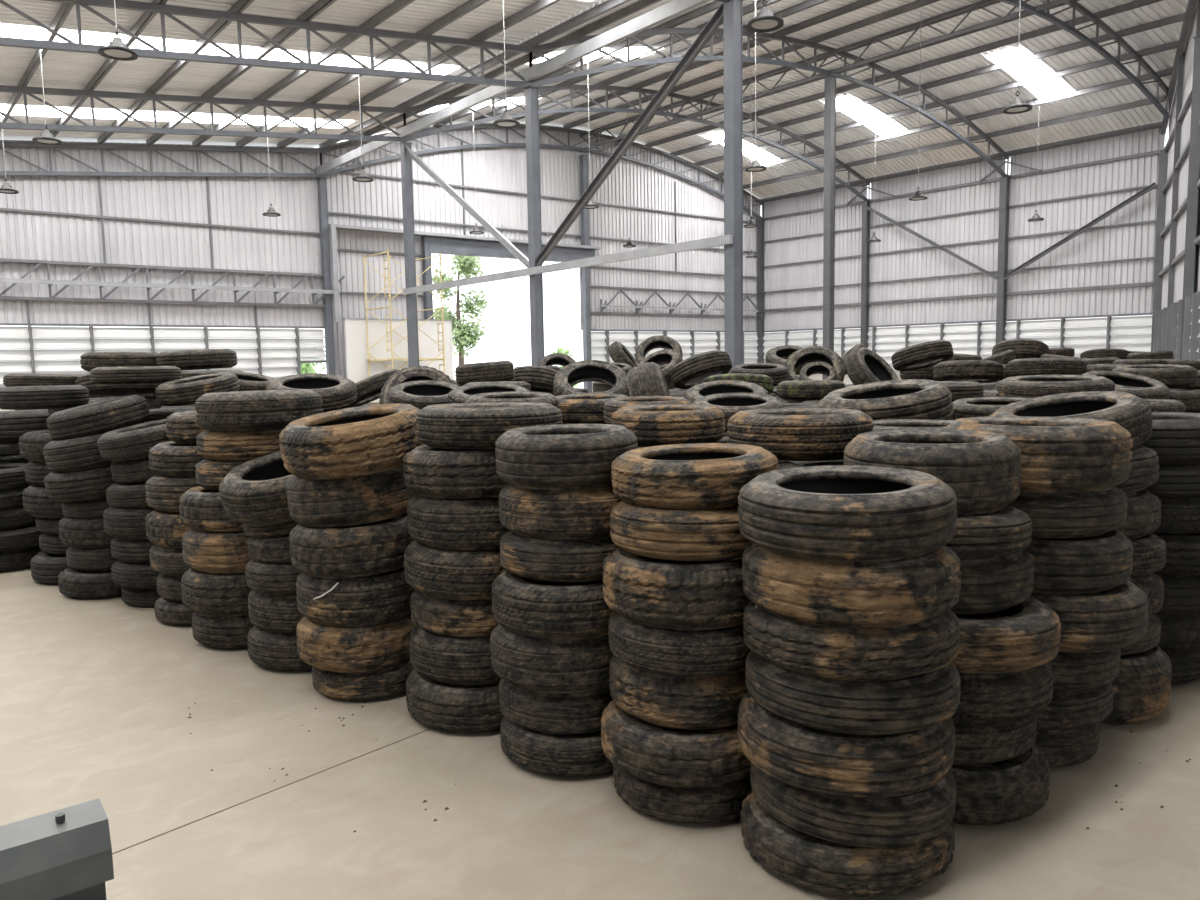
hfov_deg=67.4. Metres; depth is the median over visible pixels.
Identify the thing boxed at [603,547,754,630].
tyre
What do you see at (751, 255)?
lamp
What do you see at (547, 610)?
tyre
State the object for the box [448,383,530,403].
tyre
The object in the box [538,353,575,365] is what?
tyre
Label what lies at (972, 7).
truss
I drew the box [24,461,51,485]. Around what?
tyre
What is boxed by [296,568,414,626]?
tyre
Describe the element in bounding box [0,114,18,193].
lamp
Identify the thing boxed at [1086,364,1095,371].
tyre
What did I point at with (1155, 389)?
tyre
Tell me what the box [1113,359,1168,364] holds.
tyre
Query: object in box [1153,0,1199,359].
wall
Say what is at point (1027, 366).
tyre
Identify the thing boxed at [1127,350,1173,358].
tyre
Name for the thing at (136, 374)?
tyre
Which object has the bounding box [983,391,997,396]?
tyre
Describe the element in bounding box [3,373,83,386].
tyre
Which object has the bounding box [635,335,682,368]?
tyre
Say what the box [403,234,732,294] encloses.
tie beam
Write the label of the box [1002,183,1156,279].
diagonal brace
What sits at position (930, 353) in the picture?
tyre
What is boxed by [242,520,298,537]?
tyre
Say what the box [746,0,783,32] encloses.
lamp
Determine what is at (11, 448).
tyre
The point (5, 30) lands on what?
window
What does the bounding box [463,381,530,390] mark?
tyre
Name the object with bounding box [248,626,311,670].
tyre
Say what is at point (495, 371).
tyre
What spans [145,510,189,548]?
tyre
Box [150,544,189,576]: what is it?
tyre
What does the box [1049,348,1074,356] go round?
tyre
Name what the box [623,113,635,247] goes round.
lamp
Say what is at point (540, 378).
tyre
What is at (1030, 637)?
tyre
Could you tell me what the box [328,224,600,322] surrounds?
door frame
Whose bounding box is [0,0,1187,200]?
ceiling
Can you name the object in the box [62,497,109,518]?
tyre
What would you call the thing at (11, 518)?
tyre
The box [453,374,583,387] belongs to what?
ground
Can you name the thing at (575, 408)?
tyre
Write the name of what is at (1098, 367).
tyre
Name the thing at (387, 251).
scaffold tower
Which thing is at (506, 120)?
lamp
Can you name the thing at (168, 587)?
tyre
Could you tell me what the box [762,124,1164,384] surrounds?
wall
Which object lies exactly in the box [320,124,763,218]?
roof truss
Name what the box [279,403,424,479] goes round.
tyre
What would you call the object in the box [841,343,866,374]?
tyre
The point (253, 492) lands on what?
tyre
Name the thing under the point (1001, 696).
tyre
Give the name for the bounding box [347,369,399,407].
tyre
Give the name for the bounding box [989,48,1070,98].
window
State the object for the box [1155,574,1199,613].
tyre
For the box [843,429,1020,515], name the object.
tyre
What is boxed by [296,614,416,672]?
tyre
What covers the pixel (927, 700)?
tyre
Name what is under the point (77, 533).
tyre
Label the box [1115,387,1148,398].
tyre
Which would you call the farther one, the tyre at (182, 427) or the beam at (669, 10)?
the beam at (669, 10)
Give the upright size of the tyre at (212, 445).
0.159 m
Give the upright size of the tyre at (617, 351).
0.506 m
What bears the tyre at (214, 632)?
on the floor
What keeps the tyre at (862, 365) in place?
on the heap
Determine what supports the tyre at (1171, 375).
on the tyre at (1190, 398)
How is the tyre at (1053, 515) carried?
on the tyre at (1101, 563)
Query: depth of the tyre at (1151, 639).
3.61 m
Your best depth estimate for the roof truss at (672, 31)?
25.26 m
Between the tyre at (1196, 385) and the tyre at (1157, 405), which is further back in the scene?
the tyre at (1196, 385)
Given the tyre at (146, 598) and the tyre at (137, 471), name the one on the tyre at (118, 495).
the tyre at (137, 471)
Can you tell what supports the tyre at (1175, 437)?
on the tyre at (1174, 481)
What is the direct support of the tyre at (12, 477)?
on the tyre at (12, 499)
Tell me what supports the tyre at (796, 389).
on the heap
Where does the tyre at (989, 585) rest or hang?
on the tyre at (1030, 637)
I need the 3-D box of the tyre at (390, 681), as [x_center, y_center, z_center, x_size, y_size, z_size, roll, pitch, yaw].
[-1.075,1.033,4.251,0.538,0.142,0.542,1,6,15]
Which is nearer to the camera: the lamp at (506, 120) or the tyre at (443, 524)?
the tyre at (443, 524)
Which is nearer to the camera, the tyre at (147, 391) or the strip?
the strip
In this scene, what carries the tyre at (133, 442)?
on the tyre at (137, 471)
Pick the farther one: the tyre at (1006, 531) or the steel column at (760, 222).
the steel column at (760, 222)
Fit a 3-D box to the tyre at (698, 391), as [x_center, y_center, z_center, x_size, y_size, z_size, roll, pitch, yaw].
[0.925,-0.359,6.599,0.626,0.291,0.633,0,6,8]
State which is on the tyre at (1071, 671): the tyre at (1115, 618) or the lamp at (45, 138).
the tyre at (1115, 618)
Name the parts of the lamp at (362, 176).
cord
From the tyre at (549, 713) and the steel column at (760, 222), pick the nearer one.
the tyre at (549, 713)
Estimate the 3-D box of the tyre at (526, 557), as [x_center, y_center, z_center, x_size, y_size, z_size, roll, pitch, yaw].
[-0.098,0.378,3.449,0.572,0.157,0.568,0,6,14]
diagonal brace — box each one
[404,146,528,267]
[534,3,722,266]
[865,206,998,279]
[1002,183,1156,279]
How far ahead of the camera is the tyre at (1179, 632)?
3.95 m
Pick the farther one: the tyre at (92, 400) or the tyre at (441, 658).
the tyre at (92, 400)
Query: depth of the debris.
3.30 m
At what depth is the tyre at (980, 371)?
8.36 m
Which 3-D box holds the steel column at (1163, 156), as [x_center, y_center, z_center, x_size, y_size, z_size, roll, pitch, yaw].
[18.583,-5.813,29.845,0.448,8.020,0.448,-6,7,-39]
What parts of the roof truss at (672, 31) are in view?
web post, web post, web post, web post, web post, web post, web post, web post, web post, web post, web post, web post, web post, web post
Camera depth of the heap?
7.07 m
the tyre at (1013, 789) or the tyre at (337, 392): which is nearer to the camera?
the tyre at (1013, 789)
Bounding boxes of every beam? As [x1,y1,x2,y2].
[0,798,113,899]
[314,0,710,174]
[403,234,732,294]
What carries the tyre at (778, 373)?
on the heap
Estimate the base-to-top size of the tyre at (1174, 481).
0.156 m
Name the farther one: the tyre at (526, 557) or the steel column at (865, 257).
the steel column at (865, 257)
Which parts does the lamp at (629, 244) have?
cord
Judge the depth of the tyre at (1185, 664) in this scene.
4.00 m
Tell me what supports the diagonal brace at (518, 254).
attached to the steel column at (531, 92)
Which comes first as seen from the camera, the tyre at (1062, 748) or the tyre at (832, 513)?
the tyre at (832, 513)
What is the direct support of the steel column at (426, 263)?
on the floor
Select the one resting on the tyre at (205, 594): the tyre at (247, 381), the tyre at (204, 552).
the tyre at (204, 552)
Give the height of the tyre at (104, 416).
0.300 m
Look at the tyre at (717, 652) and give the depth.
2.83 m
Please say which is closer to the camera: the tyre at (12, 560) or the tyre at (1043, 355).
the tyre at (12, 560)
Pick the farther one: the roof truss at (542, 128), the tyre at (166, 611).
the roof truss at (542, 128)
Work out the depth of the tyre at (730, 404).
6.08 m
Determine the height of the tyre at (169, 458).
0.186 m
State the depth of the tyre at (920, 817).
2.49 m
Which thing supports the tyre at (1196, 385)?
on the heap
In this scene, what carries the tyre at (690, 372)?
on the heap
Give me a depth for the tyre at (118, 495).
5.52 m
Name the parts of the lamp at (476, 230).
cord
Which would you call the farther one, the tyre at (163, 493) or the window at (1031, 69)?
the window at (1031, 69)
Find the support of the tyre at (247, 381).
on the heap
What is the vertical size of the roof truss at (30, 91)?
2.505 m
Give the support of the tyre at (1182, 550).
on the tyre at (1181, 592)
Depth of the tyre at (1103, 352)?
11.56 m
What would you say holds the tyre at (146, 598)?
on the floor
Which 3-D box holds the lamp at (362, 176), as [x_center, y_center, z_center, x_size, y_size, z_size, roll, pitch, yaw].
[-5.507,-7.503,20.708,0.480,2.528,0.480,-6,7,-39]
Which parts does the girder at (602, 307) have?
rail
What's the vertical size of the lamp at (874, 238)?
4.307 m
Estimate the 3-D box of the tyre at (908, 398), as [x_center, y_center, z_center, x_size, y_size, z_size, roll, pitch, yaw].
[1.662,-0.229,5.261,0.749,0.352,0.752,-5,7,-33]
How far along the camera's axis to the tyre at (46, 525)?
6.27 m
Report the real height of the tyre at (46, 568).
0.210 m
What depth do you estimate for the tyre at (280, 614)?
4.38 m
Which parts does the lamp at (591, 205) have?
cord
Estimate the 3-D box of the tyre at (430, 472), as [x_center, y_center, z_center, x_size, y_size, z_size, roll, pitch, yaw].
[-0.515,0.074,3.823,0.628,0.198,0.620,0,6,11]
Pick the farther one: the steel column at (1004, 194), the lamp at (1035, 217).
the steel column at (1004, 194)
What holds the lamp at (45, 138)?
hanging from the ceiling
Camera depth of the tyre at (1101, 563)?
3.12 m
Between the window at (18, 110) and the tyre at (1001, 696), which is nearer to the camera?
the tyre at (1001, 696)
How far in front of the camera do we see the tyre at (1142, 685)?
3.58 m
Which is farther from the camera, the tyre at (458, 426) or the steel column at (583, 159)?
the steel column at (583, 159)
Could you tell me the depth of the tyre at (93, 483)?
5.79 m
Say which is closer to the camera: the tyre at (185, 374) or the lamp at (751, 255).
the tyre at (185, 374)
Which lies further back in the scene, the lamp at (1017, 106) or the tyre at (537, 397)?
the lamp at (1017, 106)
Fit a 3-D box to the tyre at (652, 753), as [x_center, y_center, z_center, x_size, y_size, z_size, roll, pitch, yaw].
[0.301,0.967,3.113,0.595,0.176,0.600,-4,7,-32]
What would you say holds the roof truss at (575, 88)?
on the steel column at (406, 161)
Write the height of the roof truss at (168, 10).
2.505 m
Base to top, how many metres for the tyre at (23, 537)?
0.156 m
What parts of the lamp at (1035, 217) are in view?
cord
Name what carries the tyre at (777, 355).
on the heap
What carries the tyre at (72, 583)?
on the floor
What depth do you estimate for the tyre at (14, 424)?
7.05 m
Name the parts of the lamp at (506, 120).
cord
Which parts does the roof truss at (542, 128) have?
web post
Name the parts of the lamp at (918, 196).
cord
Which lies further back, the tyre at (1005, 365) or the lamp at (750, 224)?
the lamp at (750, 224)
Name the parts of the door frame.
post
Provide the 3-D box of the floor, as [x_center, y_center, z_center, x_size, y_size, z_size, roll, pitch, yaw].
[2.516,0.308,12.633,53.750,0.202,42.240,-6,7,-39]
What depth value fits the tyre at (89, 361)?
7.73 m
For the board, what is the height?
3.020 m
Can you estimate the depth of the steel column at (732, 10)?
15.63 m
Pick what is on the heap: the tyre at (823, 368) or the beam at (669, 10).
the tyre at (823, 368)
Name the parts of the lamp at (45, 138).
cord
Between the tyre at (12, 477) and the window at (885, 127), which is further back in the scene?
the window at (885, 127)
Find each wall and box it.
[0,123,760,410]
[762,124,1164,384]
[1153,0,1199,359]
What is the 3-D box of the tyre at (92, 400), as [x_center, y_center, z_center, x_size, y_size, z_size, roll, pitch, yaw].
[-4.007,-0.334,7.140,0.644,0.147,0.648,0,6,6]
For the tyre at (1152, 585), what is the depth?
3.61 m
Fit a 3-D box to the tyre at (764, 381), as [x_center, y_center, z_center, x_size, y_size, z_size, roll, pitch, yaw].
[1.210,-0.562,7.899,0.620,0.230,0.622,0,6,9]
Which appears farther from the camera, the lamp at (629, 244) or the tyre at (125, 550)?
the lamp at (629, 244)
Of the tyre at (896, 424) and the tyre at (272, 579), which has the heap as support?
the tyre at (896, 424)
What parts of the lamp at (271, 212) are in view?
cord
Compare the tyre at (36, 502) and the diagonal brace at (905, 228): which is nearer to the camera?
the tyre at (36, 502)
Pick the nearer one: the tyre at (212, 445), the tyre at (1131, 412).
the tyre at (1131, 412)
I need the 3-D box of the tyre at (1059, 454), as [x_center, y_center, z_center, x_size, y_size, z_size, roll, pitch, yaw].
[1.617,0.007,3.366,0.644,0.236,0.648,1,6,24]
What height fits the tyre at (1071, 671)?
0.155 m
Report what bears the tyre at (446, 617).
on the tyre at (441, 658)
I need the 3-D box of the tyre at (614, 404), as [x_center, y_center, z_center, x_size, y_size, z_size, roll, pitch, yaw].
[0.317,-0.251,5.918,0.582,0.192,0.583,-6,8,-44]
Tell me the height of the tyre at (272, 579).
0.168 m
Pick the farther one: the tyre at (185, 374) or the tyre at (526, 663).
the tyre at (185, 374)
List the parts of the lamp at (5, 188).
cord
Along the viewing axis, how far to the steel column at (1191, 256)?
20.85 m
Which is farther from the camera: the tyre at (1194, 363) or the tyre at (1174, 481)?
the tyre at (1194, 363)
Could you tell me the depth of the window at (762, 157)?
37.82 m
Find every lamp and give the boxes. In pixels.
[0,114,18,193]
[32,49,61,144]
[98,0,137,60]
[263,131,280,216]
[352,75,373,181]
[469,119,483,233]
[493,0,519,127]
[584,56,598,208]
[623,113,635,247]
[744,217,757,227]
[745,0,765,171]
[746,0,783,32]
[746,153,756,257]
[868,123,880,241]
[909,35,926,200]
[1002,0,1031,113]
[1028,89,1043,221]
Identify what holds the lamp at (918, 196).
hanging from the ceiling
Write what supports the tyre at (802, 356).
on the heap
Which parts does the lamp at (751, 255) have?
cord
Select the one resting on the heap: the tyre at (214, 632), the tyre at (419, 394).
the tyre at (419, 394)
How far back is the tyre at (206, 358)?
7.73 m
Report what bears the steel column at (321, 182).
on the floor
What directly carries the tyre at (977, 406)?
on the heap
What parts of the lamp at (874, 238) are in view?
cord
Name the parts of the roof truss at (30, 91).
web post, web post, web post, web post, web post, web post, web post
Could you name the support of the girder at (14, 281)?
attached to the wall at (193, 222)
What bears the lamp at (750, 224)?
hanging from the ceiling
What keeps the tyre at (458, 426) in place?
on the tyre at (430, 472)
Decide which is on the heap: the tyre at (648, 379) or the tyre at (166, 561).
the tyre at (648, 379)
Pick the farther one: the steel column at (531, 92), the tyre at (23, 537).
the steel column at (531, 92)
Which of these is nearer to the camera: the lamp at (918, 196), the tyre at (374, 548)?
the tyre at (374, 548)
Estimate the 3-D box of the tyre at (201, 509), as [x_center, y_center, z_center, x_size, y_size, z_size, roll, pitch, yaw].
[-1.996,0.307,4.974,0.594,0.216,0.601,-5,7,-32]
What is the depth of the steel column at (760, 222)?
42.87 m
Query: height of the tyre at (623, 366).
0.200 m
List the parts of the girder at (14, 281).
web post, web post, web post, rail, web post, web post, web post, web post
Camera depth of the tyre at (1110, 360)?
10.13 m
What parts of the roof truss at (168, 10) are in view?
web post, web post, web post, web post, web post, web post, web post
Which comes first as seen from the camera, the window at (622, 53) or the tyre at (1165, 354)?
the tyre at (1165, 354)
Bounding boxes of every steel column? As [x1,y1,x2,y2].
[317,177,335,374]
[399,142,418,366]
[420,235,433,319]
[523,85,544,365]
[579,154,591,392]
[723,0,742,373]
[757,219,763,362]
[822,75,836,379]
[861,201,870,348]
[996,177,1009,343]
[1151,150,1167,350]
[1180,36,1199,359]
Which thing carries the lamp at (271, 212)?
hanging from the ceiling
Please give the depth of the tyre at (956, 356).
10.53 m
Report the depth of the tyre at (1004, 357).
10.77 m
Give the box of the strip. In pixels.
[313,583,338,599]
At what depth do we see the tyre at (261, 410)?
4.69 m
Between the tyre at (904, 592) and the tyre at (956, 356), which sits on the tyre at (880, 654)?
the tyre at (904, 592)
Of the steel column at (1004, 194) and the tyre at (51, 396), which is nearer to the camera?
the tyre at (51, 396)
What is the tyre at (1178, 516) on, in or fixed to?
on the tyre at (1182, 550)
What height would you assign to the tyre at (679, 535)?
0.167 m
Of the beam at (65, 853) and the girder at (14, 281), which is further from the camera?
the girder at (14, 281)
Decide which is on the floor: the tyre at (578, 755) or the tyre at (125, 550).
the tyre at (578, 755)
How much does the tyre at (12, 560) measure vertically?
0.169 m
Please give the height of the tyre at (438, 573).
0.210 m
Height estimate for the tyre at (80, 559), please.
0.161 m
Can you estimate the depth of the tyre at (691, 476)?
2.85 m
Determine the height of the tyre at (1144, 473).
0.209 m
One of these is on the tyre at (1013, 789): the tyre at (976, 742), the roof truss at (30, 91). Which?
the tyre at (976, 742)
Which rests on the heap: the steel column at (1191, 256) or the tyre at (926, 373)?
the tyre at (926, 373)
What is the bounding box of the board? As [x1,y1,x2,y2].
[343,318,453,401]
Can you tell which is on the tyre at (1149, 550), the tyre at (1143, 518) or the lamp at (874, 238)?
the tyre at (1143, 518)
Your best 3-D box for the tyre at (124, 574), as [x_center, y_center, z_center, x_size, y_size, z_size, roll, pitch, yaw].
[-2.831,0.763,5.850,0.606,0.164,0.614,-5,7,-32]
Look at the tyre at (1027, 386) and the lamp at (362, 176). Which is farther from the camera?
the lamp at (362, 176)
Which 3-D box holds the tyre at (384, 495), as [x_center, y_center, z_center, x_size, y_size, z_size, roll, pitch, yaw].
[-1.138,0.189,4.170,0.598,0.283,0.586,-2,6,-9]
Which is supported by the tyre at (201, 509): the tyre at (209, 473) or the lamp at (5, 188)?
the tyre at (209, 473)
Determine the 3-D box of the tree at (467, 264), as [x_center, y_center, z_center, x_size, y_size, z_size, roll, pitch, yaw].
[-7.522,-6.746,46.594,3.440,7.612,3.142,-1,6,3]
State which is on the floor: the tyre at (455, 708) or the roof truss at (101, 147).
the tyre at (455, 708)
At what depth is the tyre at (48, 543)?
6.29 m
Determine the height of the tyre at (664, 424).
0.199 m
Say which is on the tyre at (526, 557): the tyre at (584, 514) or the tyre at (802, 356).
the tyre at (584, 514)
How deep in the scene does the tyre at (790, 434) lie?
3.68 m
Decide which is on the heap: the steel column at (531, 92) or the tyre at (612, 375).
the tyre at (612, 375)
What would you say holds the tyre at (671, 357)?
on the heap
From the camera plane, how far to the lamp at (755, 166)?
20.34 m
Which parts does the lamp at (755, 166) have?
cord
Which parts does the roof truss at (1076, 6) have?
web post, web post, web post, web post, web post, web post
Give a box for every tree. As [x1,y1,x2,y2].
[290,350,325,373]
[432,255,488,364]
[552,347,579,387]
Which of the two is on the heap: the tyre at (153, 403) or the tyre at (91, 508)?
the tyre at (153, 403)
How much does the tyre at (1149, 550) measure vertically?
0.157 m
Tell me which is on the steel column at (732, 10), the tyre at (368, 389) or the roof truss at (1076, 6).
the roof truss at (1076, 6)
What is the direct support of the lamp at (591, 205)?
hanging from the ceiling
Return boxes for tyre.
[0,385,89,409]
[0,409,48,442]
[0,442,19,456]
[0,455,30,468]
[0,463,31,491]
[0,488,25,509]
[0,508,36,529]
[0,524,43,551]
[0,545,40,572]
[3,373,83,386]
[19,430,52,461]
[22,485,64,517]
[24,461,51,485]
[30,551,68,584]
[36,517,61,533]
[39,533,70,554]
[43,433,111,472]
[44,465,114,501]
[46,394,149,440]
[48,397,116,415]
[58,567,121,599]
[59,517,114,547]
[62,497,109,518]
[66,547,117,571]
[75,373,161,399]
[80,352,158,371]
[90,366,181,383]
[97,419,171,461]
[103,506,154,539]
[106,482,150,508]
[110,457,156,484]
[111,538,154,562]
[111,560,159,588]
[121,587,159,607]
[145,474,198,512]
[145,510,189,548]
[146,398,163,408]
[149,441,204,476]
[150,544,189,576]
[154,597,193,625]
[155,372,239,405]
[156,349,236,369]
[157,573,182,602]
[166,410,206,443]
[179,486,243,531]
[181,370,243,378]
[181,568,251,616]
[182,529,251,573]
[192,613,254,648]
[195,390,323,430]
[195,458,249,490]
[196,429,282,459]
[218,371,274,390]
[219,451,292,524]
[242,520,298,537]
[245,560,300,594]
[247,535,291,563]
[248,590,303,633]
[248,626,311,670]
[266,373,356,411]
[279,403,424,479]
[286,466,415,527]
[289,513,413,578]
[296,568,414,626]
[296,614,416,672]
[312,659,413,700]
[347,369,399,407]
[379,365,453,403]
[388,381,459,409]
[403,445,507,498]
[404,540,505,600]
[406,669,503,732]
[407,494,509,550]
[409,626,500,684]
[410,589,498,637]
[415,402,562,449]
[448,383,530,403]
[455,360,514,385]
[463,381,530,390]
[464,392,558,407]
[490,624,613,693]
[492,570,613,639]
[495,424,637,490]
[499,484,621,539]
[499,679,612,734]
[500,531,618,581]
[500,716,613,776]
[511,366,558,394]
[514,366,559,370]
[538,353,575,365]
[553,360,629,396]
[555,394,627,423]
[601,700,750,787]
[603,396,691,423]
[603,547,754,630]
[608,341,638,367]
[608,612,750,677]
[609,655,747,729]
[610,500,751,560]
[611,363,631,373]
[611,404,724,446]
[611,443,778,509]
[613,729,751,823]
[626,362,670,395]
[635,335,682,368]
[638,349,682,382]
[670,350,731,388]
[683,380,768,402]
[692,393,783,432]
[702,373,773,393]
[727,408,873,460]
[730,363,787,386]
[738,465,956,561]
[738,692,954,798]
[741,788,954,897]
[742,543,960,628]
[743,602,959,680]
[745,651,959,734]
[750,762,955,847]
[765,345,812,374]
[777,380,844,399]
[784,346,844,381]
[799,362,836,379]
[818,379,952,419]
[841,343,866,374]
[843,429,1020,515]
[844,347,898,384]
[872,419,953,430]
[891,340,953,370]
[900,365,936,380]
[933,360,1003,382]
[937,381,983,401]
[944,416,1132,492]
[945,505,1031,559]
[948,353,981,360]
[950,550,1033,613]
[950,744,1049,824]
[952,397,1029,420]
[952,596,1060,673]
[952,662,1052,720]
[953,712,1036,764]
[982,350,1016,364]
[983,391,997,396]
[988,391,1152,449]
[992,339,1048,358]
[996,375,1114,397]
[996,581,1148,652]
[1001,364,1008,379]
[1006,358,1086,376]
[1009,487,1127,538]
[1023,530,1132,594]
[1034,723,1098,767]
[1036,681,1112,729]
[1040,354,1087,358]
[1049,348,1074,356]
[1049,649,1120,690]
[1079,573,1163,615]
[1080,348,1131,358]
[1081,357,1119,364]
[1082,371,1170,399]
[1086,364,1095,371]
[1091,364,1125,370]
[1099,646,1171,724]
[1112,364,1196,387]
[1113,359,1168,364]
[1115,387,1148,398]
[1116,445,1158,492]
[1116,489,1160,539]
[1120,614,1160,655]
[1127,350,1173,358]
[1130,533,1165,577]
[1140,412,1199,464]
[1144,399,1184,411]
[1145,464,1199,498]
[1152,498,1199,533]
[1154,533,1199,574]
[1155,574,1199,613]
[1155,612,1199,651]
[1165,359,1199,369]
[1165,648,1199,684]
[1169,370,1199,388]
[1169,389,1199,412]
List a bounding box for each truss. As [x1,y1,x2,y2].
[0,0,532,87]
[0,85,405,141]
[0,141,321,176]
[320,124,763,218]
[403,85,869,200]
[529,28,1009,176]
[579,0,1069,149]
[742,0,1169,118]
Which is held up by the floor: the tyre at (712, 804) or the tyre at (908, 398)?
the tyre at (712, 804)
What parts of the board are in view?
trim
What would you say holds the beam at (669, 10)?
on the steel column at (321, 182)
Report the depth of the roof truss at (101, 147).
25.97 m
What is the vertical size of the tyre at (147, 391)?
0.278 m
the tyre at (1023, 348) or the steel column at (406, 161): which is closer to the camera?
the tyre at (1023, 348)
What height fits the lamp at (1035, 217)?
4.307 m
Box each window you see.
[0,25,459,74]
[0,105,353,127]
[424,98,539,112]
[532,48,660,62]
[704,132,777,163]
[836,96,903,135]
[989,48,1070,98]
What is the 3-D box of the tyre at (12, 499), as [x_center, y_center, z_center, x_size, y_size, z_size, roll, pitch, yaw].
[-4.608,0.365,6.877,0.566,0.140,0.572,-3,6,-24]
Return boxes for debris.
[188,701,1190,832]
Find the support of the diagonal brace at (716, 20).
attached to the steel column at (531, 92)
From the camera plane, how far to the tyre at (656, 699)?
2.87 m
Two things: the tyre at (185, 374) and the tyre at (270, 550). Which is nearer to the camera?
the tyre at (270, 550)
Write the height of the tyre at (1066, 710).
0.152 m
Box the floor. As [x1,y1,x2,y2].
[0,568,1199,899]
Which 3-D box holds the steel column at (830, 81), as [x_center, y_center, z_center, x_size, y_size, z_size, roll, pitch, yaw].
[6.909,-6.204,27.139,0.384,9.740,0.384,-6,7,-39]
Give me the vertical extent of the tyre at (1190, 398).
0.190 m
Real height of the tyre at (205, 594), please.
0.234 m
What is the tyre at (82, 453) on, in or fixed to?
on the tyre at (93, 483)
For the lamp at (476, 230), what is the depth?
29.57 m
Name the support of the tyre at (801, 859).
on the floor
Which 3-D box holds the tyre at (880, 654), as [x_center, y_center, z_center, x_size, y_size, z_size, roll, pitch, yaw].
[0.746,0.534,2.701,0.618,0.158,0.622,-5,7,-35]
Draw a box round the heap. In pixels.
[30,380,1000,469]
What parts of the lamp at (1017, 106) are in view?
cord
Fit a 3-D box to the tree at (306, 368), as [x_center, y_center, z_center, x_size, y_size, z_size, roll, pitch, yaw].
[-11.985,-3.069,36.582,2.560,2.405,2.622,-6,7,-39]
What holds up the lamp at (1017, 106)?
hanging from the ceiling
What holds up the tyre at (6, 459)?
on the tyre
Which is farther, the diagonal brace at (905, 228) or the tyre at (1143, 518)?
the diagonal brace at (905, 228)
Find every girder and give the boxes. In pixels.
[0,258,344,306]
[600,290,757,314]
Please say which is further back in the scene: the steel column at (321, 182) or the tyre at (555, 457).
the steel column at (321, 182)
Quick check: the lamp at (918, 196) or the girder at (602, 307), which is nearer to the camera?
the lamp at (918, 196)
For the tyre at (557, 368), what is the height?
0.150 m
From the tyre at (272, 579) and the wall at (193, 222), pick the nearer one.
the tyre at (272, 579)
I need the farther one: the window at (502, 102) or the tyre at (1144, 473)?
the window at (502, 102)
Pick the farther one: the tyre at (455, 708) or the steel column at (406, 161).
the steel column at (406, 161)
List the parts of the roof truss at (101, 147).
web post, web post, web post, web post, web post, web post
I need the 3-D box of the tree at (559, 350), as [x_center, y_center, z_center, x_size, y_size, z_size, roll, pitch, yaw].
[-2.003,-3.953,44.813,1.732,2.482,1.957,-6,7,-39]
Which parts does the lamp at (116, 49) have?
cord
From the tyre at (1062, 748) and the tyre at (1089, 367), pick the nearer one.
the tyre at (1062, 748)
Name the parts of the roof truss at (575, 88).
web post, web post, web post, web post, web post, web post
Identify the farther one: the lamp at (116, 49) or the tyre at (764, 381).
the lamp at (116, 49)
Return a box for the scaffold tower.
[363,249,445,376]
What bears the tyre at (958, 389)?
on the heap
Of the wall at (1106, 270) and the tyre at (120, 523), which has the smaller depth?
the tyre at (120, 523)
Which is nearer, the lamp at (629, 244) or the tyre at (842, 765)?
the tyre at (842, 765)
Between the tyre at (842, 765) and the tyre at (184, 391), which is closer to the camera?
the tyre at (842, 765)
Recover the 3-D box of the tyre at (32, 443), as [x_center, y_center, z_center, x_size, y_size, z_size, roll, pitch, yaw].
[-3.807,-0.040,6.464,0.616,0.204,0.623,0,6,12]
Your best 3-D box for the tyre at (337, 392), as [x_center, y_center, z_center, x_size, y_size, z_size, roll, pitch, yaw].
[-2.048,-0.405,6.402,0.617,0.273,0.624,-3,6,-17]
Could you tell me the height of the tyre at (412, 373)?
0.632 m

